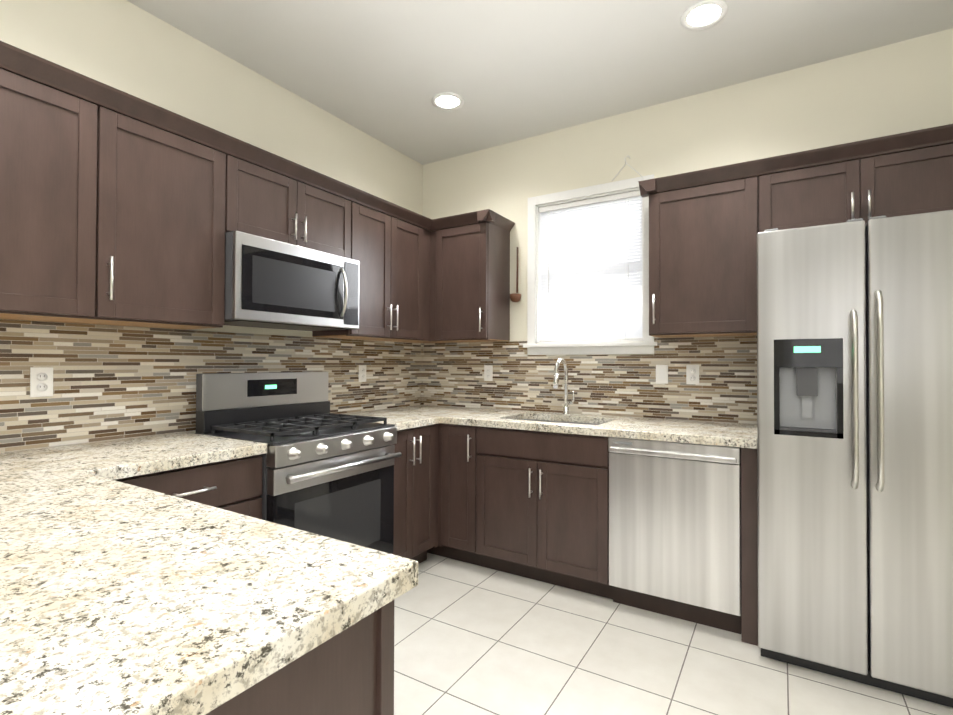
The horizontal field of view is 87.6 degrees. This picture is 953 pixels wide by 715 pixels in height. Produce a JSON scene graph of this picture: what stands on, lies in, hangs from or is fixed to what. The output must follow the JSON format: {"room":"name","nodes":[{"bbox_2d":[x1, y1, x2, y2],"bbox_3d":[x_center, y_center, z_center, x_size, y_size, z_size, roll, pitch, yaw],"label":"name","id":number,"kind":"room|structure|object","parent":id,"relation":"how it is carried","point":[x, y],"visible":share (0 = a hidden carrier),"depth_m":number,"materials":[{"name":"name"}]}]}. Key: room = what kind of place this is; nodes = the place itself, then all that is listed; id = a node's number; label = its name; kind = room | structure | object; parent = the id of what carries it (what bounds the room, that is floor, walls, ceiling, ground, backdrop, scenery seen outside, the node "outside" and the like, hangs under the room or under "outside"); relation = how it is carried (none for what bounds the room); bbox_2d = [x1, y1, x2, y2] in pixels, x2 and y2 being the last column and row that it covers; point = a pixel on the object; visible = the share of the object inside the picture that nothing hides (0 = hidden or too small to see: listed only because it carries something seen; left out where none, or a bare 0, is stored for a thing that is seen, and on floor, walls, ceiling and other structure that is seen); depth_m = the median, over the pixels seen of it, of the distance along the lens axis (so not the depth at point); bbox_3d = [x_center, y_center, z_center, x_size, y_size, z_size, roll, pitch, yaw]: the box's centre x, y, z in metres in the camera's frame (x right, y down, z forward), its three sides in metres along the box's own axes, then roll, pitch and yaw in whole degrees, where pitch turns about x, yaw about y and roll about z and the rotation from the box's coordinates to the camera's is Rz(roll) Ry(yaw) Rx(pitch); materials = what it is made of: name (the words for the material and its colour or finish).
{"room":"kitchen","nodes":[
{"label":"kitchen","id":0,"kind":"room"},
{"bbox_2d":[0,0,422,452],"bbox_3d":[-1.805,-0.153,1.875,0.150,2.835,5.300,0,-1,31],"label":"wall","id":1,"kind":"structure","parent":0,"point":[126,46],"depth_m":2.47,"materials":[{"name":"paint"}]},
{"bbox_2d":[0,41,123,324],"bbox_3d":[-1.661,-0.567,1.651,0.328,0.839,0.679,0,-1,31],"label":"upper cabinet","id":2,"kind":"object","parent":1,"relation":"attached to","point":[120,207],"depth_m":1.71,"materials":[{"name":"brown wood"}]},
{"bbox_2d":[114,93,224,329],"bbox_3d":[-1.402,-0.562,2.074,0.328,0.839,0.549,0,-1,31],"label":"upper cabinet","id":3,"kind":"object","parent":1,"relation":"attached to","point":[174,277],"depth_m":2.03,"materials":[{"name":"brown wood"}]},
{"bbox_2d":[0,319,421,452],"bbox_3d":[-1.310,0.114,2.531,0.008,0.488,3.342,0,-1,31],"label":"backsplash","id":4,"kind":"structure","parent":1,"relation":"attached to","point":[115,382],"depth_m":2.23,"materials":[{"name":"tile"}]},
{"bbox_2d":[30,367,52,396],"bbox_3d":[-1.676,0.095,1.917,0.007,0.114,0.070,0,-1,31],"label":"electrical outlet","id":5,"kind":"object","parent":4,"relation":"attached to","point":[41,381],"visible":1,"depth_m":1.91,"materials":[{"name":"white plastic"}]},
{"bbox_2d":[359,365,365,381],"bbox_3d":[-0.776,0.109,3.387,0.007,0.114,0.070,0,-1,31],"label":"electrical outlet","id":6,"kind":"object","parent":4,"relation":"attached to","point":[362,373],"visible":1,"depth_m":3.38,"materials":[{"name":"white plastic"}]},
{"bbox_2d":[224,133,351,258],"bbox_3d":[-1.060,-0.768,2.635,0.328,0.412,0.760,0,-1,31],"label":"upper cabinet","id":7,"kind":"object","parent":1,"relation":"attached to","point":[266,195],"depth_m":2.48,"materials":[{"name":"brown wood"}]},
{"bbox_2d":[224,231,359,330],"bbox_3d":[-1.011,-0.358,2.599,0.446,0.394,0.756,0,-1,31],"label":"microwave","id":8,"kind":"object","parent":7,"relation":"attached to","point":[271,283],"visible":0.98,"depth_m":2.42,"materials":[{"name":"metal"}]},
{"bbox_2d":[312,186,427,340],"bbox_3d":[-0.685,-0.546,3.245,0.328,0.839,0.678,0,-1,31],"label":"upper cabinet","id":9,"kind":"object","parent":1,"relation":"attached to","point":[390,242],"depth_m":3.14,"materials":[{"name":"brown wood"}]},
{"bbox_2d":[127,0,952,164],"bbox_3d":[-0.074,-1.627,0.834,4.200,0.100,5.300,0,-1,31],"label":"ceiling","id":10,"kind":"structure","parent":0,"point":[386,71],"depth_m":2.52,"materials":[{"name":"paint"}]},
{"bbox_2d":[431,92,463,109],"bbox_3d":[-0.174,-1.550,3.010,0.196,0.007,0.196,0,-1,31],"label":"recessed light","id":11,"kind":"object","parent":10,"relation":"in","point":[447,101],"visible":1,"depth_m":3.01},
{"bbox_2d":[680,0,727,30],"bbox_3d":[1.033,-1.554,2.259,0.196,0.007,0.196,0,-1,31],"label":"recessed light","id":12,"kind":"object","parent":10,"relation":"in","point":[704,14],"visible":1,"depth_m":2.25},
{"bbox_2d":[394,553,952,714],"bbox_3d":[-0.083,1.307,0.801,4.200,0.100,5.300,0,-1,31],"label":"floor","id":13,"kind":"structure","parent":0,"point":[471,639],"depth_m":2.07,"materials":[{"name":"tile"}]},
{"bbox_2d":[115,454,261,518],"bbox_3d":[-1.318,0.829,1.933,0.610,0.874,0.666,0,-1,31],"label":"base cabinet","id":14,"kind":"object","parent":13,"relation":"on","point":[234,485],"depth_m":1.90,"materials":[{"name":"brown wood"}]},
{"bbox_2d":[28,432,266,473],"bbox_3d":[-1.290,0.371,1.947,0.630,0.040,0.623,0,-1,31],"label":"countertop","id":15,"kind":"structure","parent":14,"relation":"on","point":[156,453],"depth_m":1.87,"materials":[{"name":"stone"}]},
{"bbox_2d":[142,487,418,714],"bbox_3d":[-1.098,0.820,1.065,1.893,0.874,0.707,0,-1,31],"label":"base cabinet","id":16,"kind":"object","parent":13,"relation":"on","point":[351,672],"depth_m":0.73,"materials":[{"name":"brown wood"}]},
{"bbox_2d":[0,450,417,714],"bbox_3d":[-1.094,0.362,1.040,1.912,0.040,0.720,0,-1,31],"label":"countertop","id":17,"kind":"structure","parent":16,"relation":"on","point":[118,598],"depth_m":0.72,"materials":[{"name":"stone"}]},
{"bbox_2d":[195,372,401,553],"bbox_3d":[-0.853,0.676,2.489,0.648,1.195,0.756,0,-1,31],"label":"range","id":18,"kind":"object","parent":13,"relation":"on","point":[326,472],"visible":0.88,"depth_m":2.40,"materials":[{"name":"silver metal"}]},
{"bbox_2d":[391,423,438,562],"bbox_3d":[-0.597,0.845,3.093,0.628,0.874,0.538,0,-1,31],"label":"base cabinet","id":19,"kind":"object","parent":13,"relation":"on","point":[416,473],"depth_m":2.93,"materials":[{"name":"brown wood"}]},
{"bbox_2d":[347,410,439,430],"bbox_3d":[-0.612,0.386,3.053,0.632,0.040,0.443,0,-1,31],"label":"countertop","id":20,"kind":"structure","parent":19,"relation":"on","point":[402,419],"depth_m":3.04,"materials":[{"name":"stone"}]},
{"bbox_2d":[451,424,530,570],"bbox_3d":[0.055,0.849,3.296,0.351,0.874,0.608,0,-1,31],"label":"base cabinet","id":21,"kind":"object","parent":13,"relation":"on","point":[491,467],"depth_m":2.93,"materials":[{"name":"brown wood"}]},
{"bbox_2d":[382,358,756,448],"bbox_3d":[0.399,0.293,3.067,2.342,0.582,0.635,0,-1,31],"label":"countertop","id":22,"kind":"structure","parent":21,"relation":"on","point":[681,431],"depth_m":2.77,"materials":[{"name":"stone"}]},
{"bbox_2d":[521,419,599,424],"bbox_3d":[0.487,0.497,3.010,0.650,0.174,0.405,0,-1,32],"label":"sink","id":23,"kind":"object","parent":22,"relation":"in","point":[575,421],"depth_m":3.16,"materials":[{"name":"metal"}]},
{"bbox_2d":[553,358,574,414],"bbox_3d":[0.558,0.188,3.167,0.092,0.367,0.224,0,-1,32],"label":"faucet","id":24,"kind":"object","parent":22,"relation":"on","point":[556,376],"depth_m":3.23,"materials":[{"name":"silver metal"}]},
{"bbox_2d":[608,437,741,633],"bbox_3d":[1.081,0.846,2.634,0.596,0.872,0.628,0,-1,31],"label":"dishwasher","id":25,"kind":"object","parent":13,"relation":"on","point":[675,529],"visible":0.94,"depth_m":2.38,"materials":[{"name":"metal"}]},
{"bbox_2d":[757,210,952,707],"bbox_3d":[1.738,0.370,2.132,0.910,1.815,0.789,0,-1,31],"label":"fridge","id":26,"kind":"object","parent":13,"relation":"on","point":[855,432],"visible":1,"depth_m":1.91,"materials":[{"name":"metal"}]},
{"bbox_2d":[422,28,952,424],"bbox_3d":[1.267,-0.131,3.013,3.900,2.835,0.150,0,-1,31],"label":"wall","id":27,"kind":"structure","parent":0,"point":[897,88],"depth_m":2.89,"materials":[{"name":"paint"}]},
{"bbox_2d":[432,209,511,342],"bbox_3d":[-0.051,-0.541,3.543,0.478,0.839,0.328,0,-1,31],"label":"upper cabinet","id":28,"kind":"object","parent":27,"relation":"attached to","point":[471,251],"depth_m":3.40,"materials":[{"name":"brown wood"}]},
{"bbox_2d":[510,247,520,301],"bbox_3d":[0.274,-0.584,3.489,0.080,0.395,0.084,0,-1,31],"label":"ladle","id":29,"kind":"object","parent":27,"relation":"hanging from","point":[515,297],"visible":1,"depth_m":3.47,"materials":[{"name":"brown wood"}]},
{"bbox_2d":[422,336,756,424],"bbox_3d":[0.565,0.129,3.347,2.352,0.488,0.008,0,-1,31],"label":"backsplash","id":30,"kind":"structure","parent":27,"relation":"attached to","point":[724,390],"depth_m":3.17,"materials":[{"name":"tile"}]},
{"bbox_2d":[484,365,492,380],"bbox_3d":[0.086,0.115,3.631,0.070,0.114,0.007,0,-1,31],"label":"electrical outlet","id":31,"kind":"object","parent":30,"relation":"attached to","point":[488,372],"visible":1,"depth_m":3.63,"materials":[{"name":"white plastic"}]},
{"bbox_2d":[656,365,667,383],"bbox_3d":[1.118,0.101,2.998,0.070,0.114,0.008,0,-1,31],"label":"electrical outlet","id":32,"kind":"object","parent":30,"relation":"attached to","point":[661,374],"visible":1,"depth_m":3.00,"materials":[{"name":"white plastic"}]},
{"bbox_2d":[686,365,698,384],"bbox_3d":[1.266,0.100,2.908,0.070,0.114,0.007,0,-1,31],"label":"electrical outlet","id":33,"kind":"object","parent":30,"relation":"attached to","point":[692,374],"visible":1,"depth_m":2.91,"materials":[{"name":"white plastic"}]},
{"bbox_2d":[523,174,657,354],"bbox_3d":[0.748,-0.568,3.298,0.890,1.098,0.175,0,-1,31],"label":"window","id":34,"kind":"structure","parent":27,"relation":"in","point":[646,344],"depth_m":3.30,"materials":[{"name":"white wood"}]},
{"bbox_2d":[539,190,641,341],"bbox_3d":[0.740,-0.578,3.285,0.702,0.933,0.047,0,-1,31],"label":"window blind","id":35,"kind":"object","parent":34,"relation":"attached to","point":[576,326],"visible":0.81,"depth_m":3.27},
{"bbox_2d":[612,155,642,180],"bbox_3d":[0.947,-1.189,3.120,0.193,0.154,0.020,0,-1,31],"label":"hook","id":36,"kind":"object","parent":27,"relation":"attached to","point":[624,165],"visible":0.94,"depth_m":3.12,"materials":[{"name":"grey metal"}]},
{"bbox_2d":[644,159,759,337],"bbox_3d":[1.257,-0.546,2.741,0.530,0.839,0.328,0,-1,31],"label":"upper cabinet","id":37,"kind":"object","parent":27,"relation":"attached to","point":[704,225],"depth_m":2.60,"materials":[{"name":"brown wood"}]},
{"bbox_2d":[760,137,879,231],"bbox_3d":[1.677,-0.775,2.487,0.454,0.384,0.328,0,-1,31],"label":"upper cabinet","id":38,"kind":"object","parent":27,"relation":"attached to","point":[840,183],"depth_m":2.33,"materials":[{"name":"brown wood"}]},
{"bbox_2d":[880,124,952,217],"bbox_3d":[2.034,-0.776,2.269,0.590,0.384,0.328,0,-1,31],"label":"upper cabinet","id":39,"kind":"object","parent":27,"relation":"attached to","point":[916,167],"depth_m":2.15,"materials":[{"name":"brown wood"}]}
]}

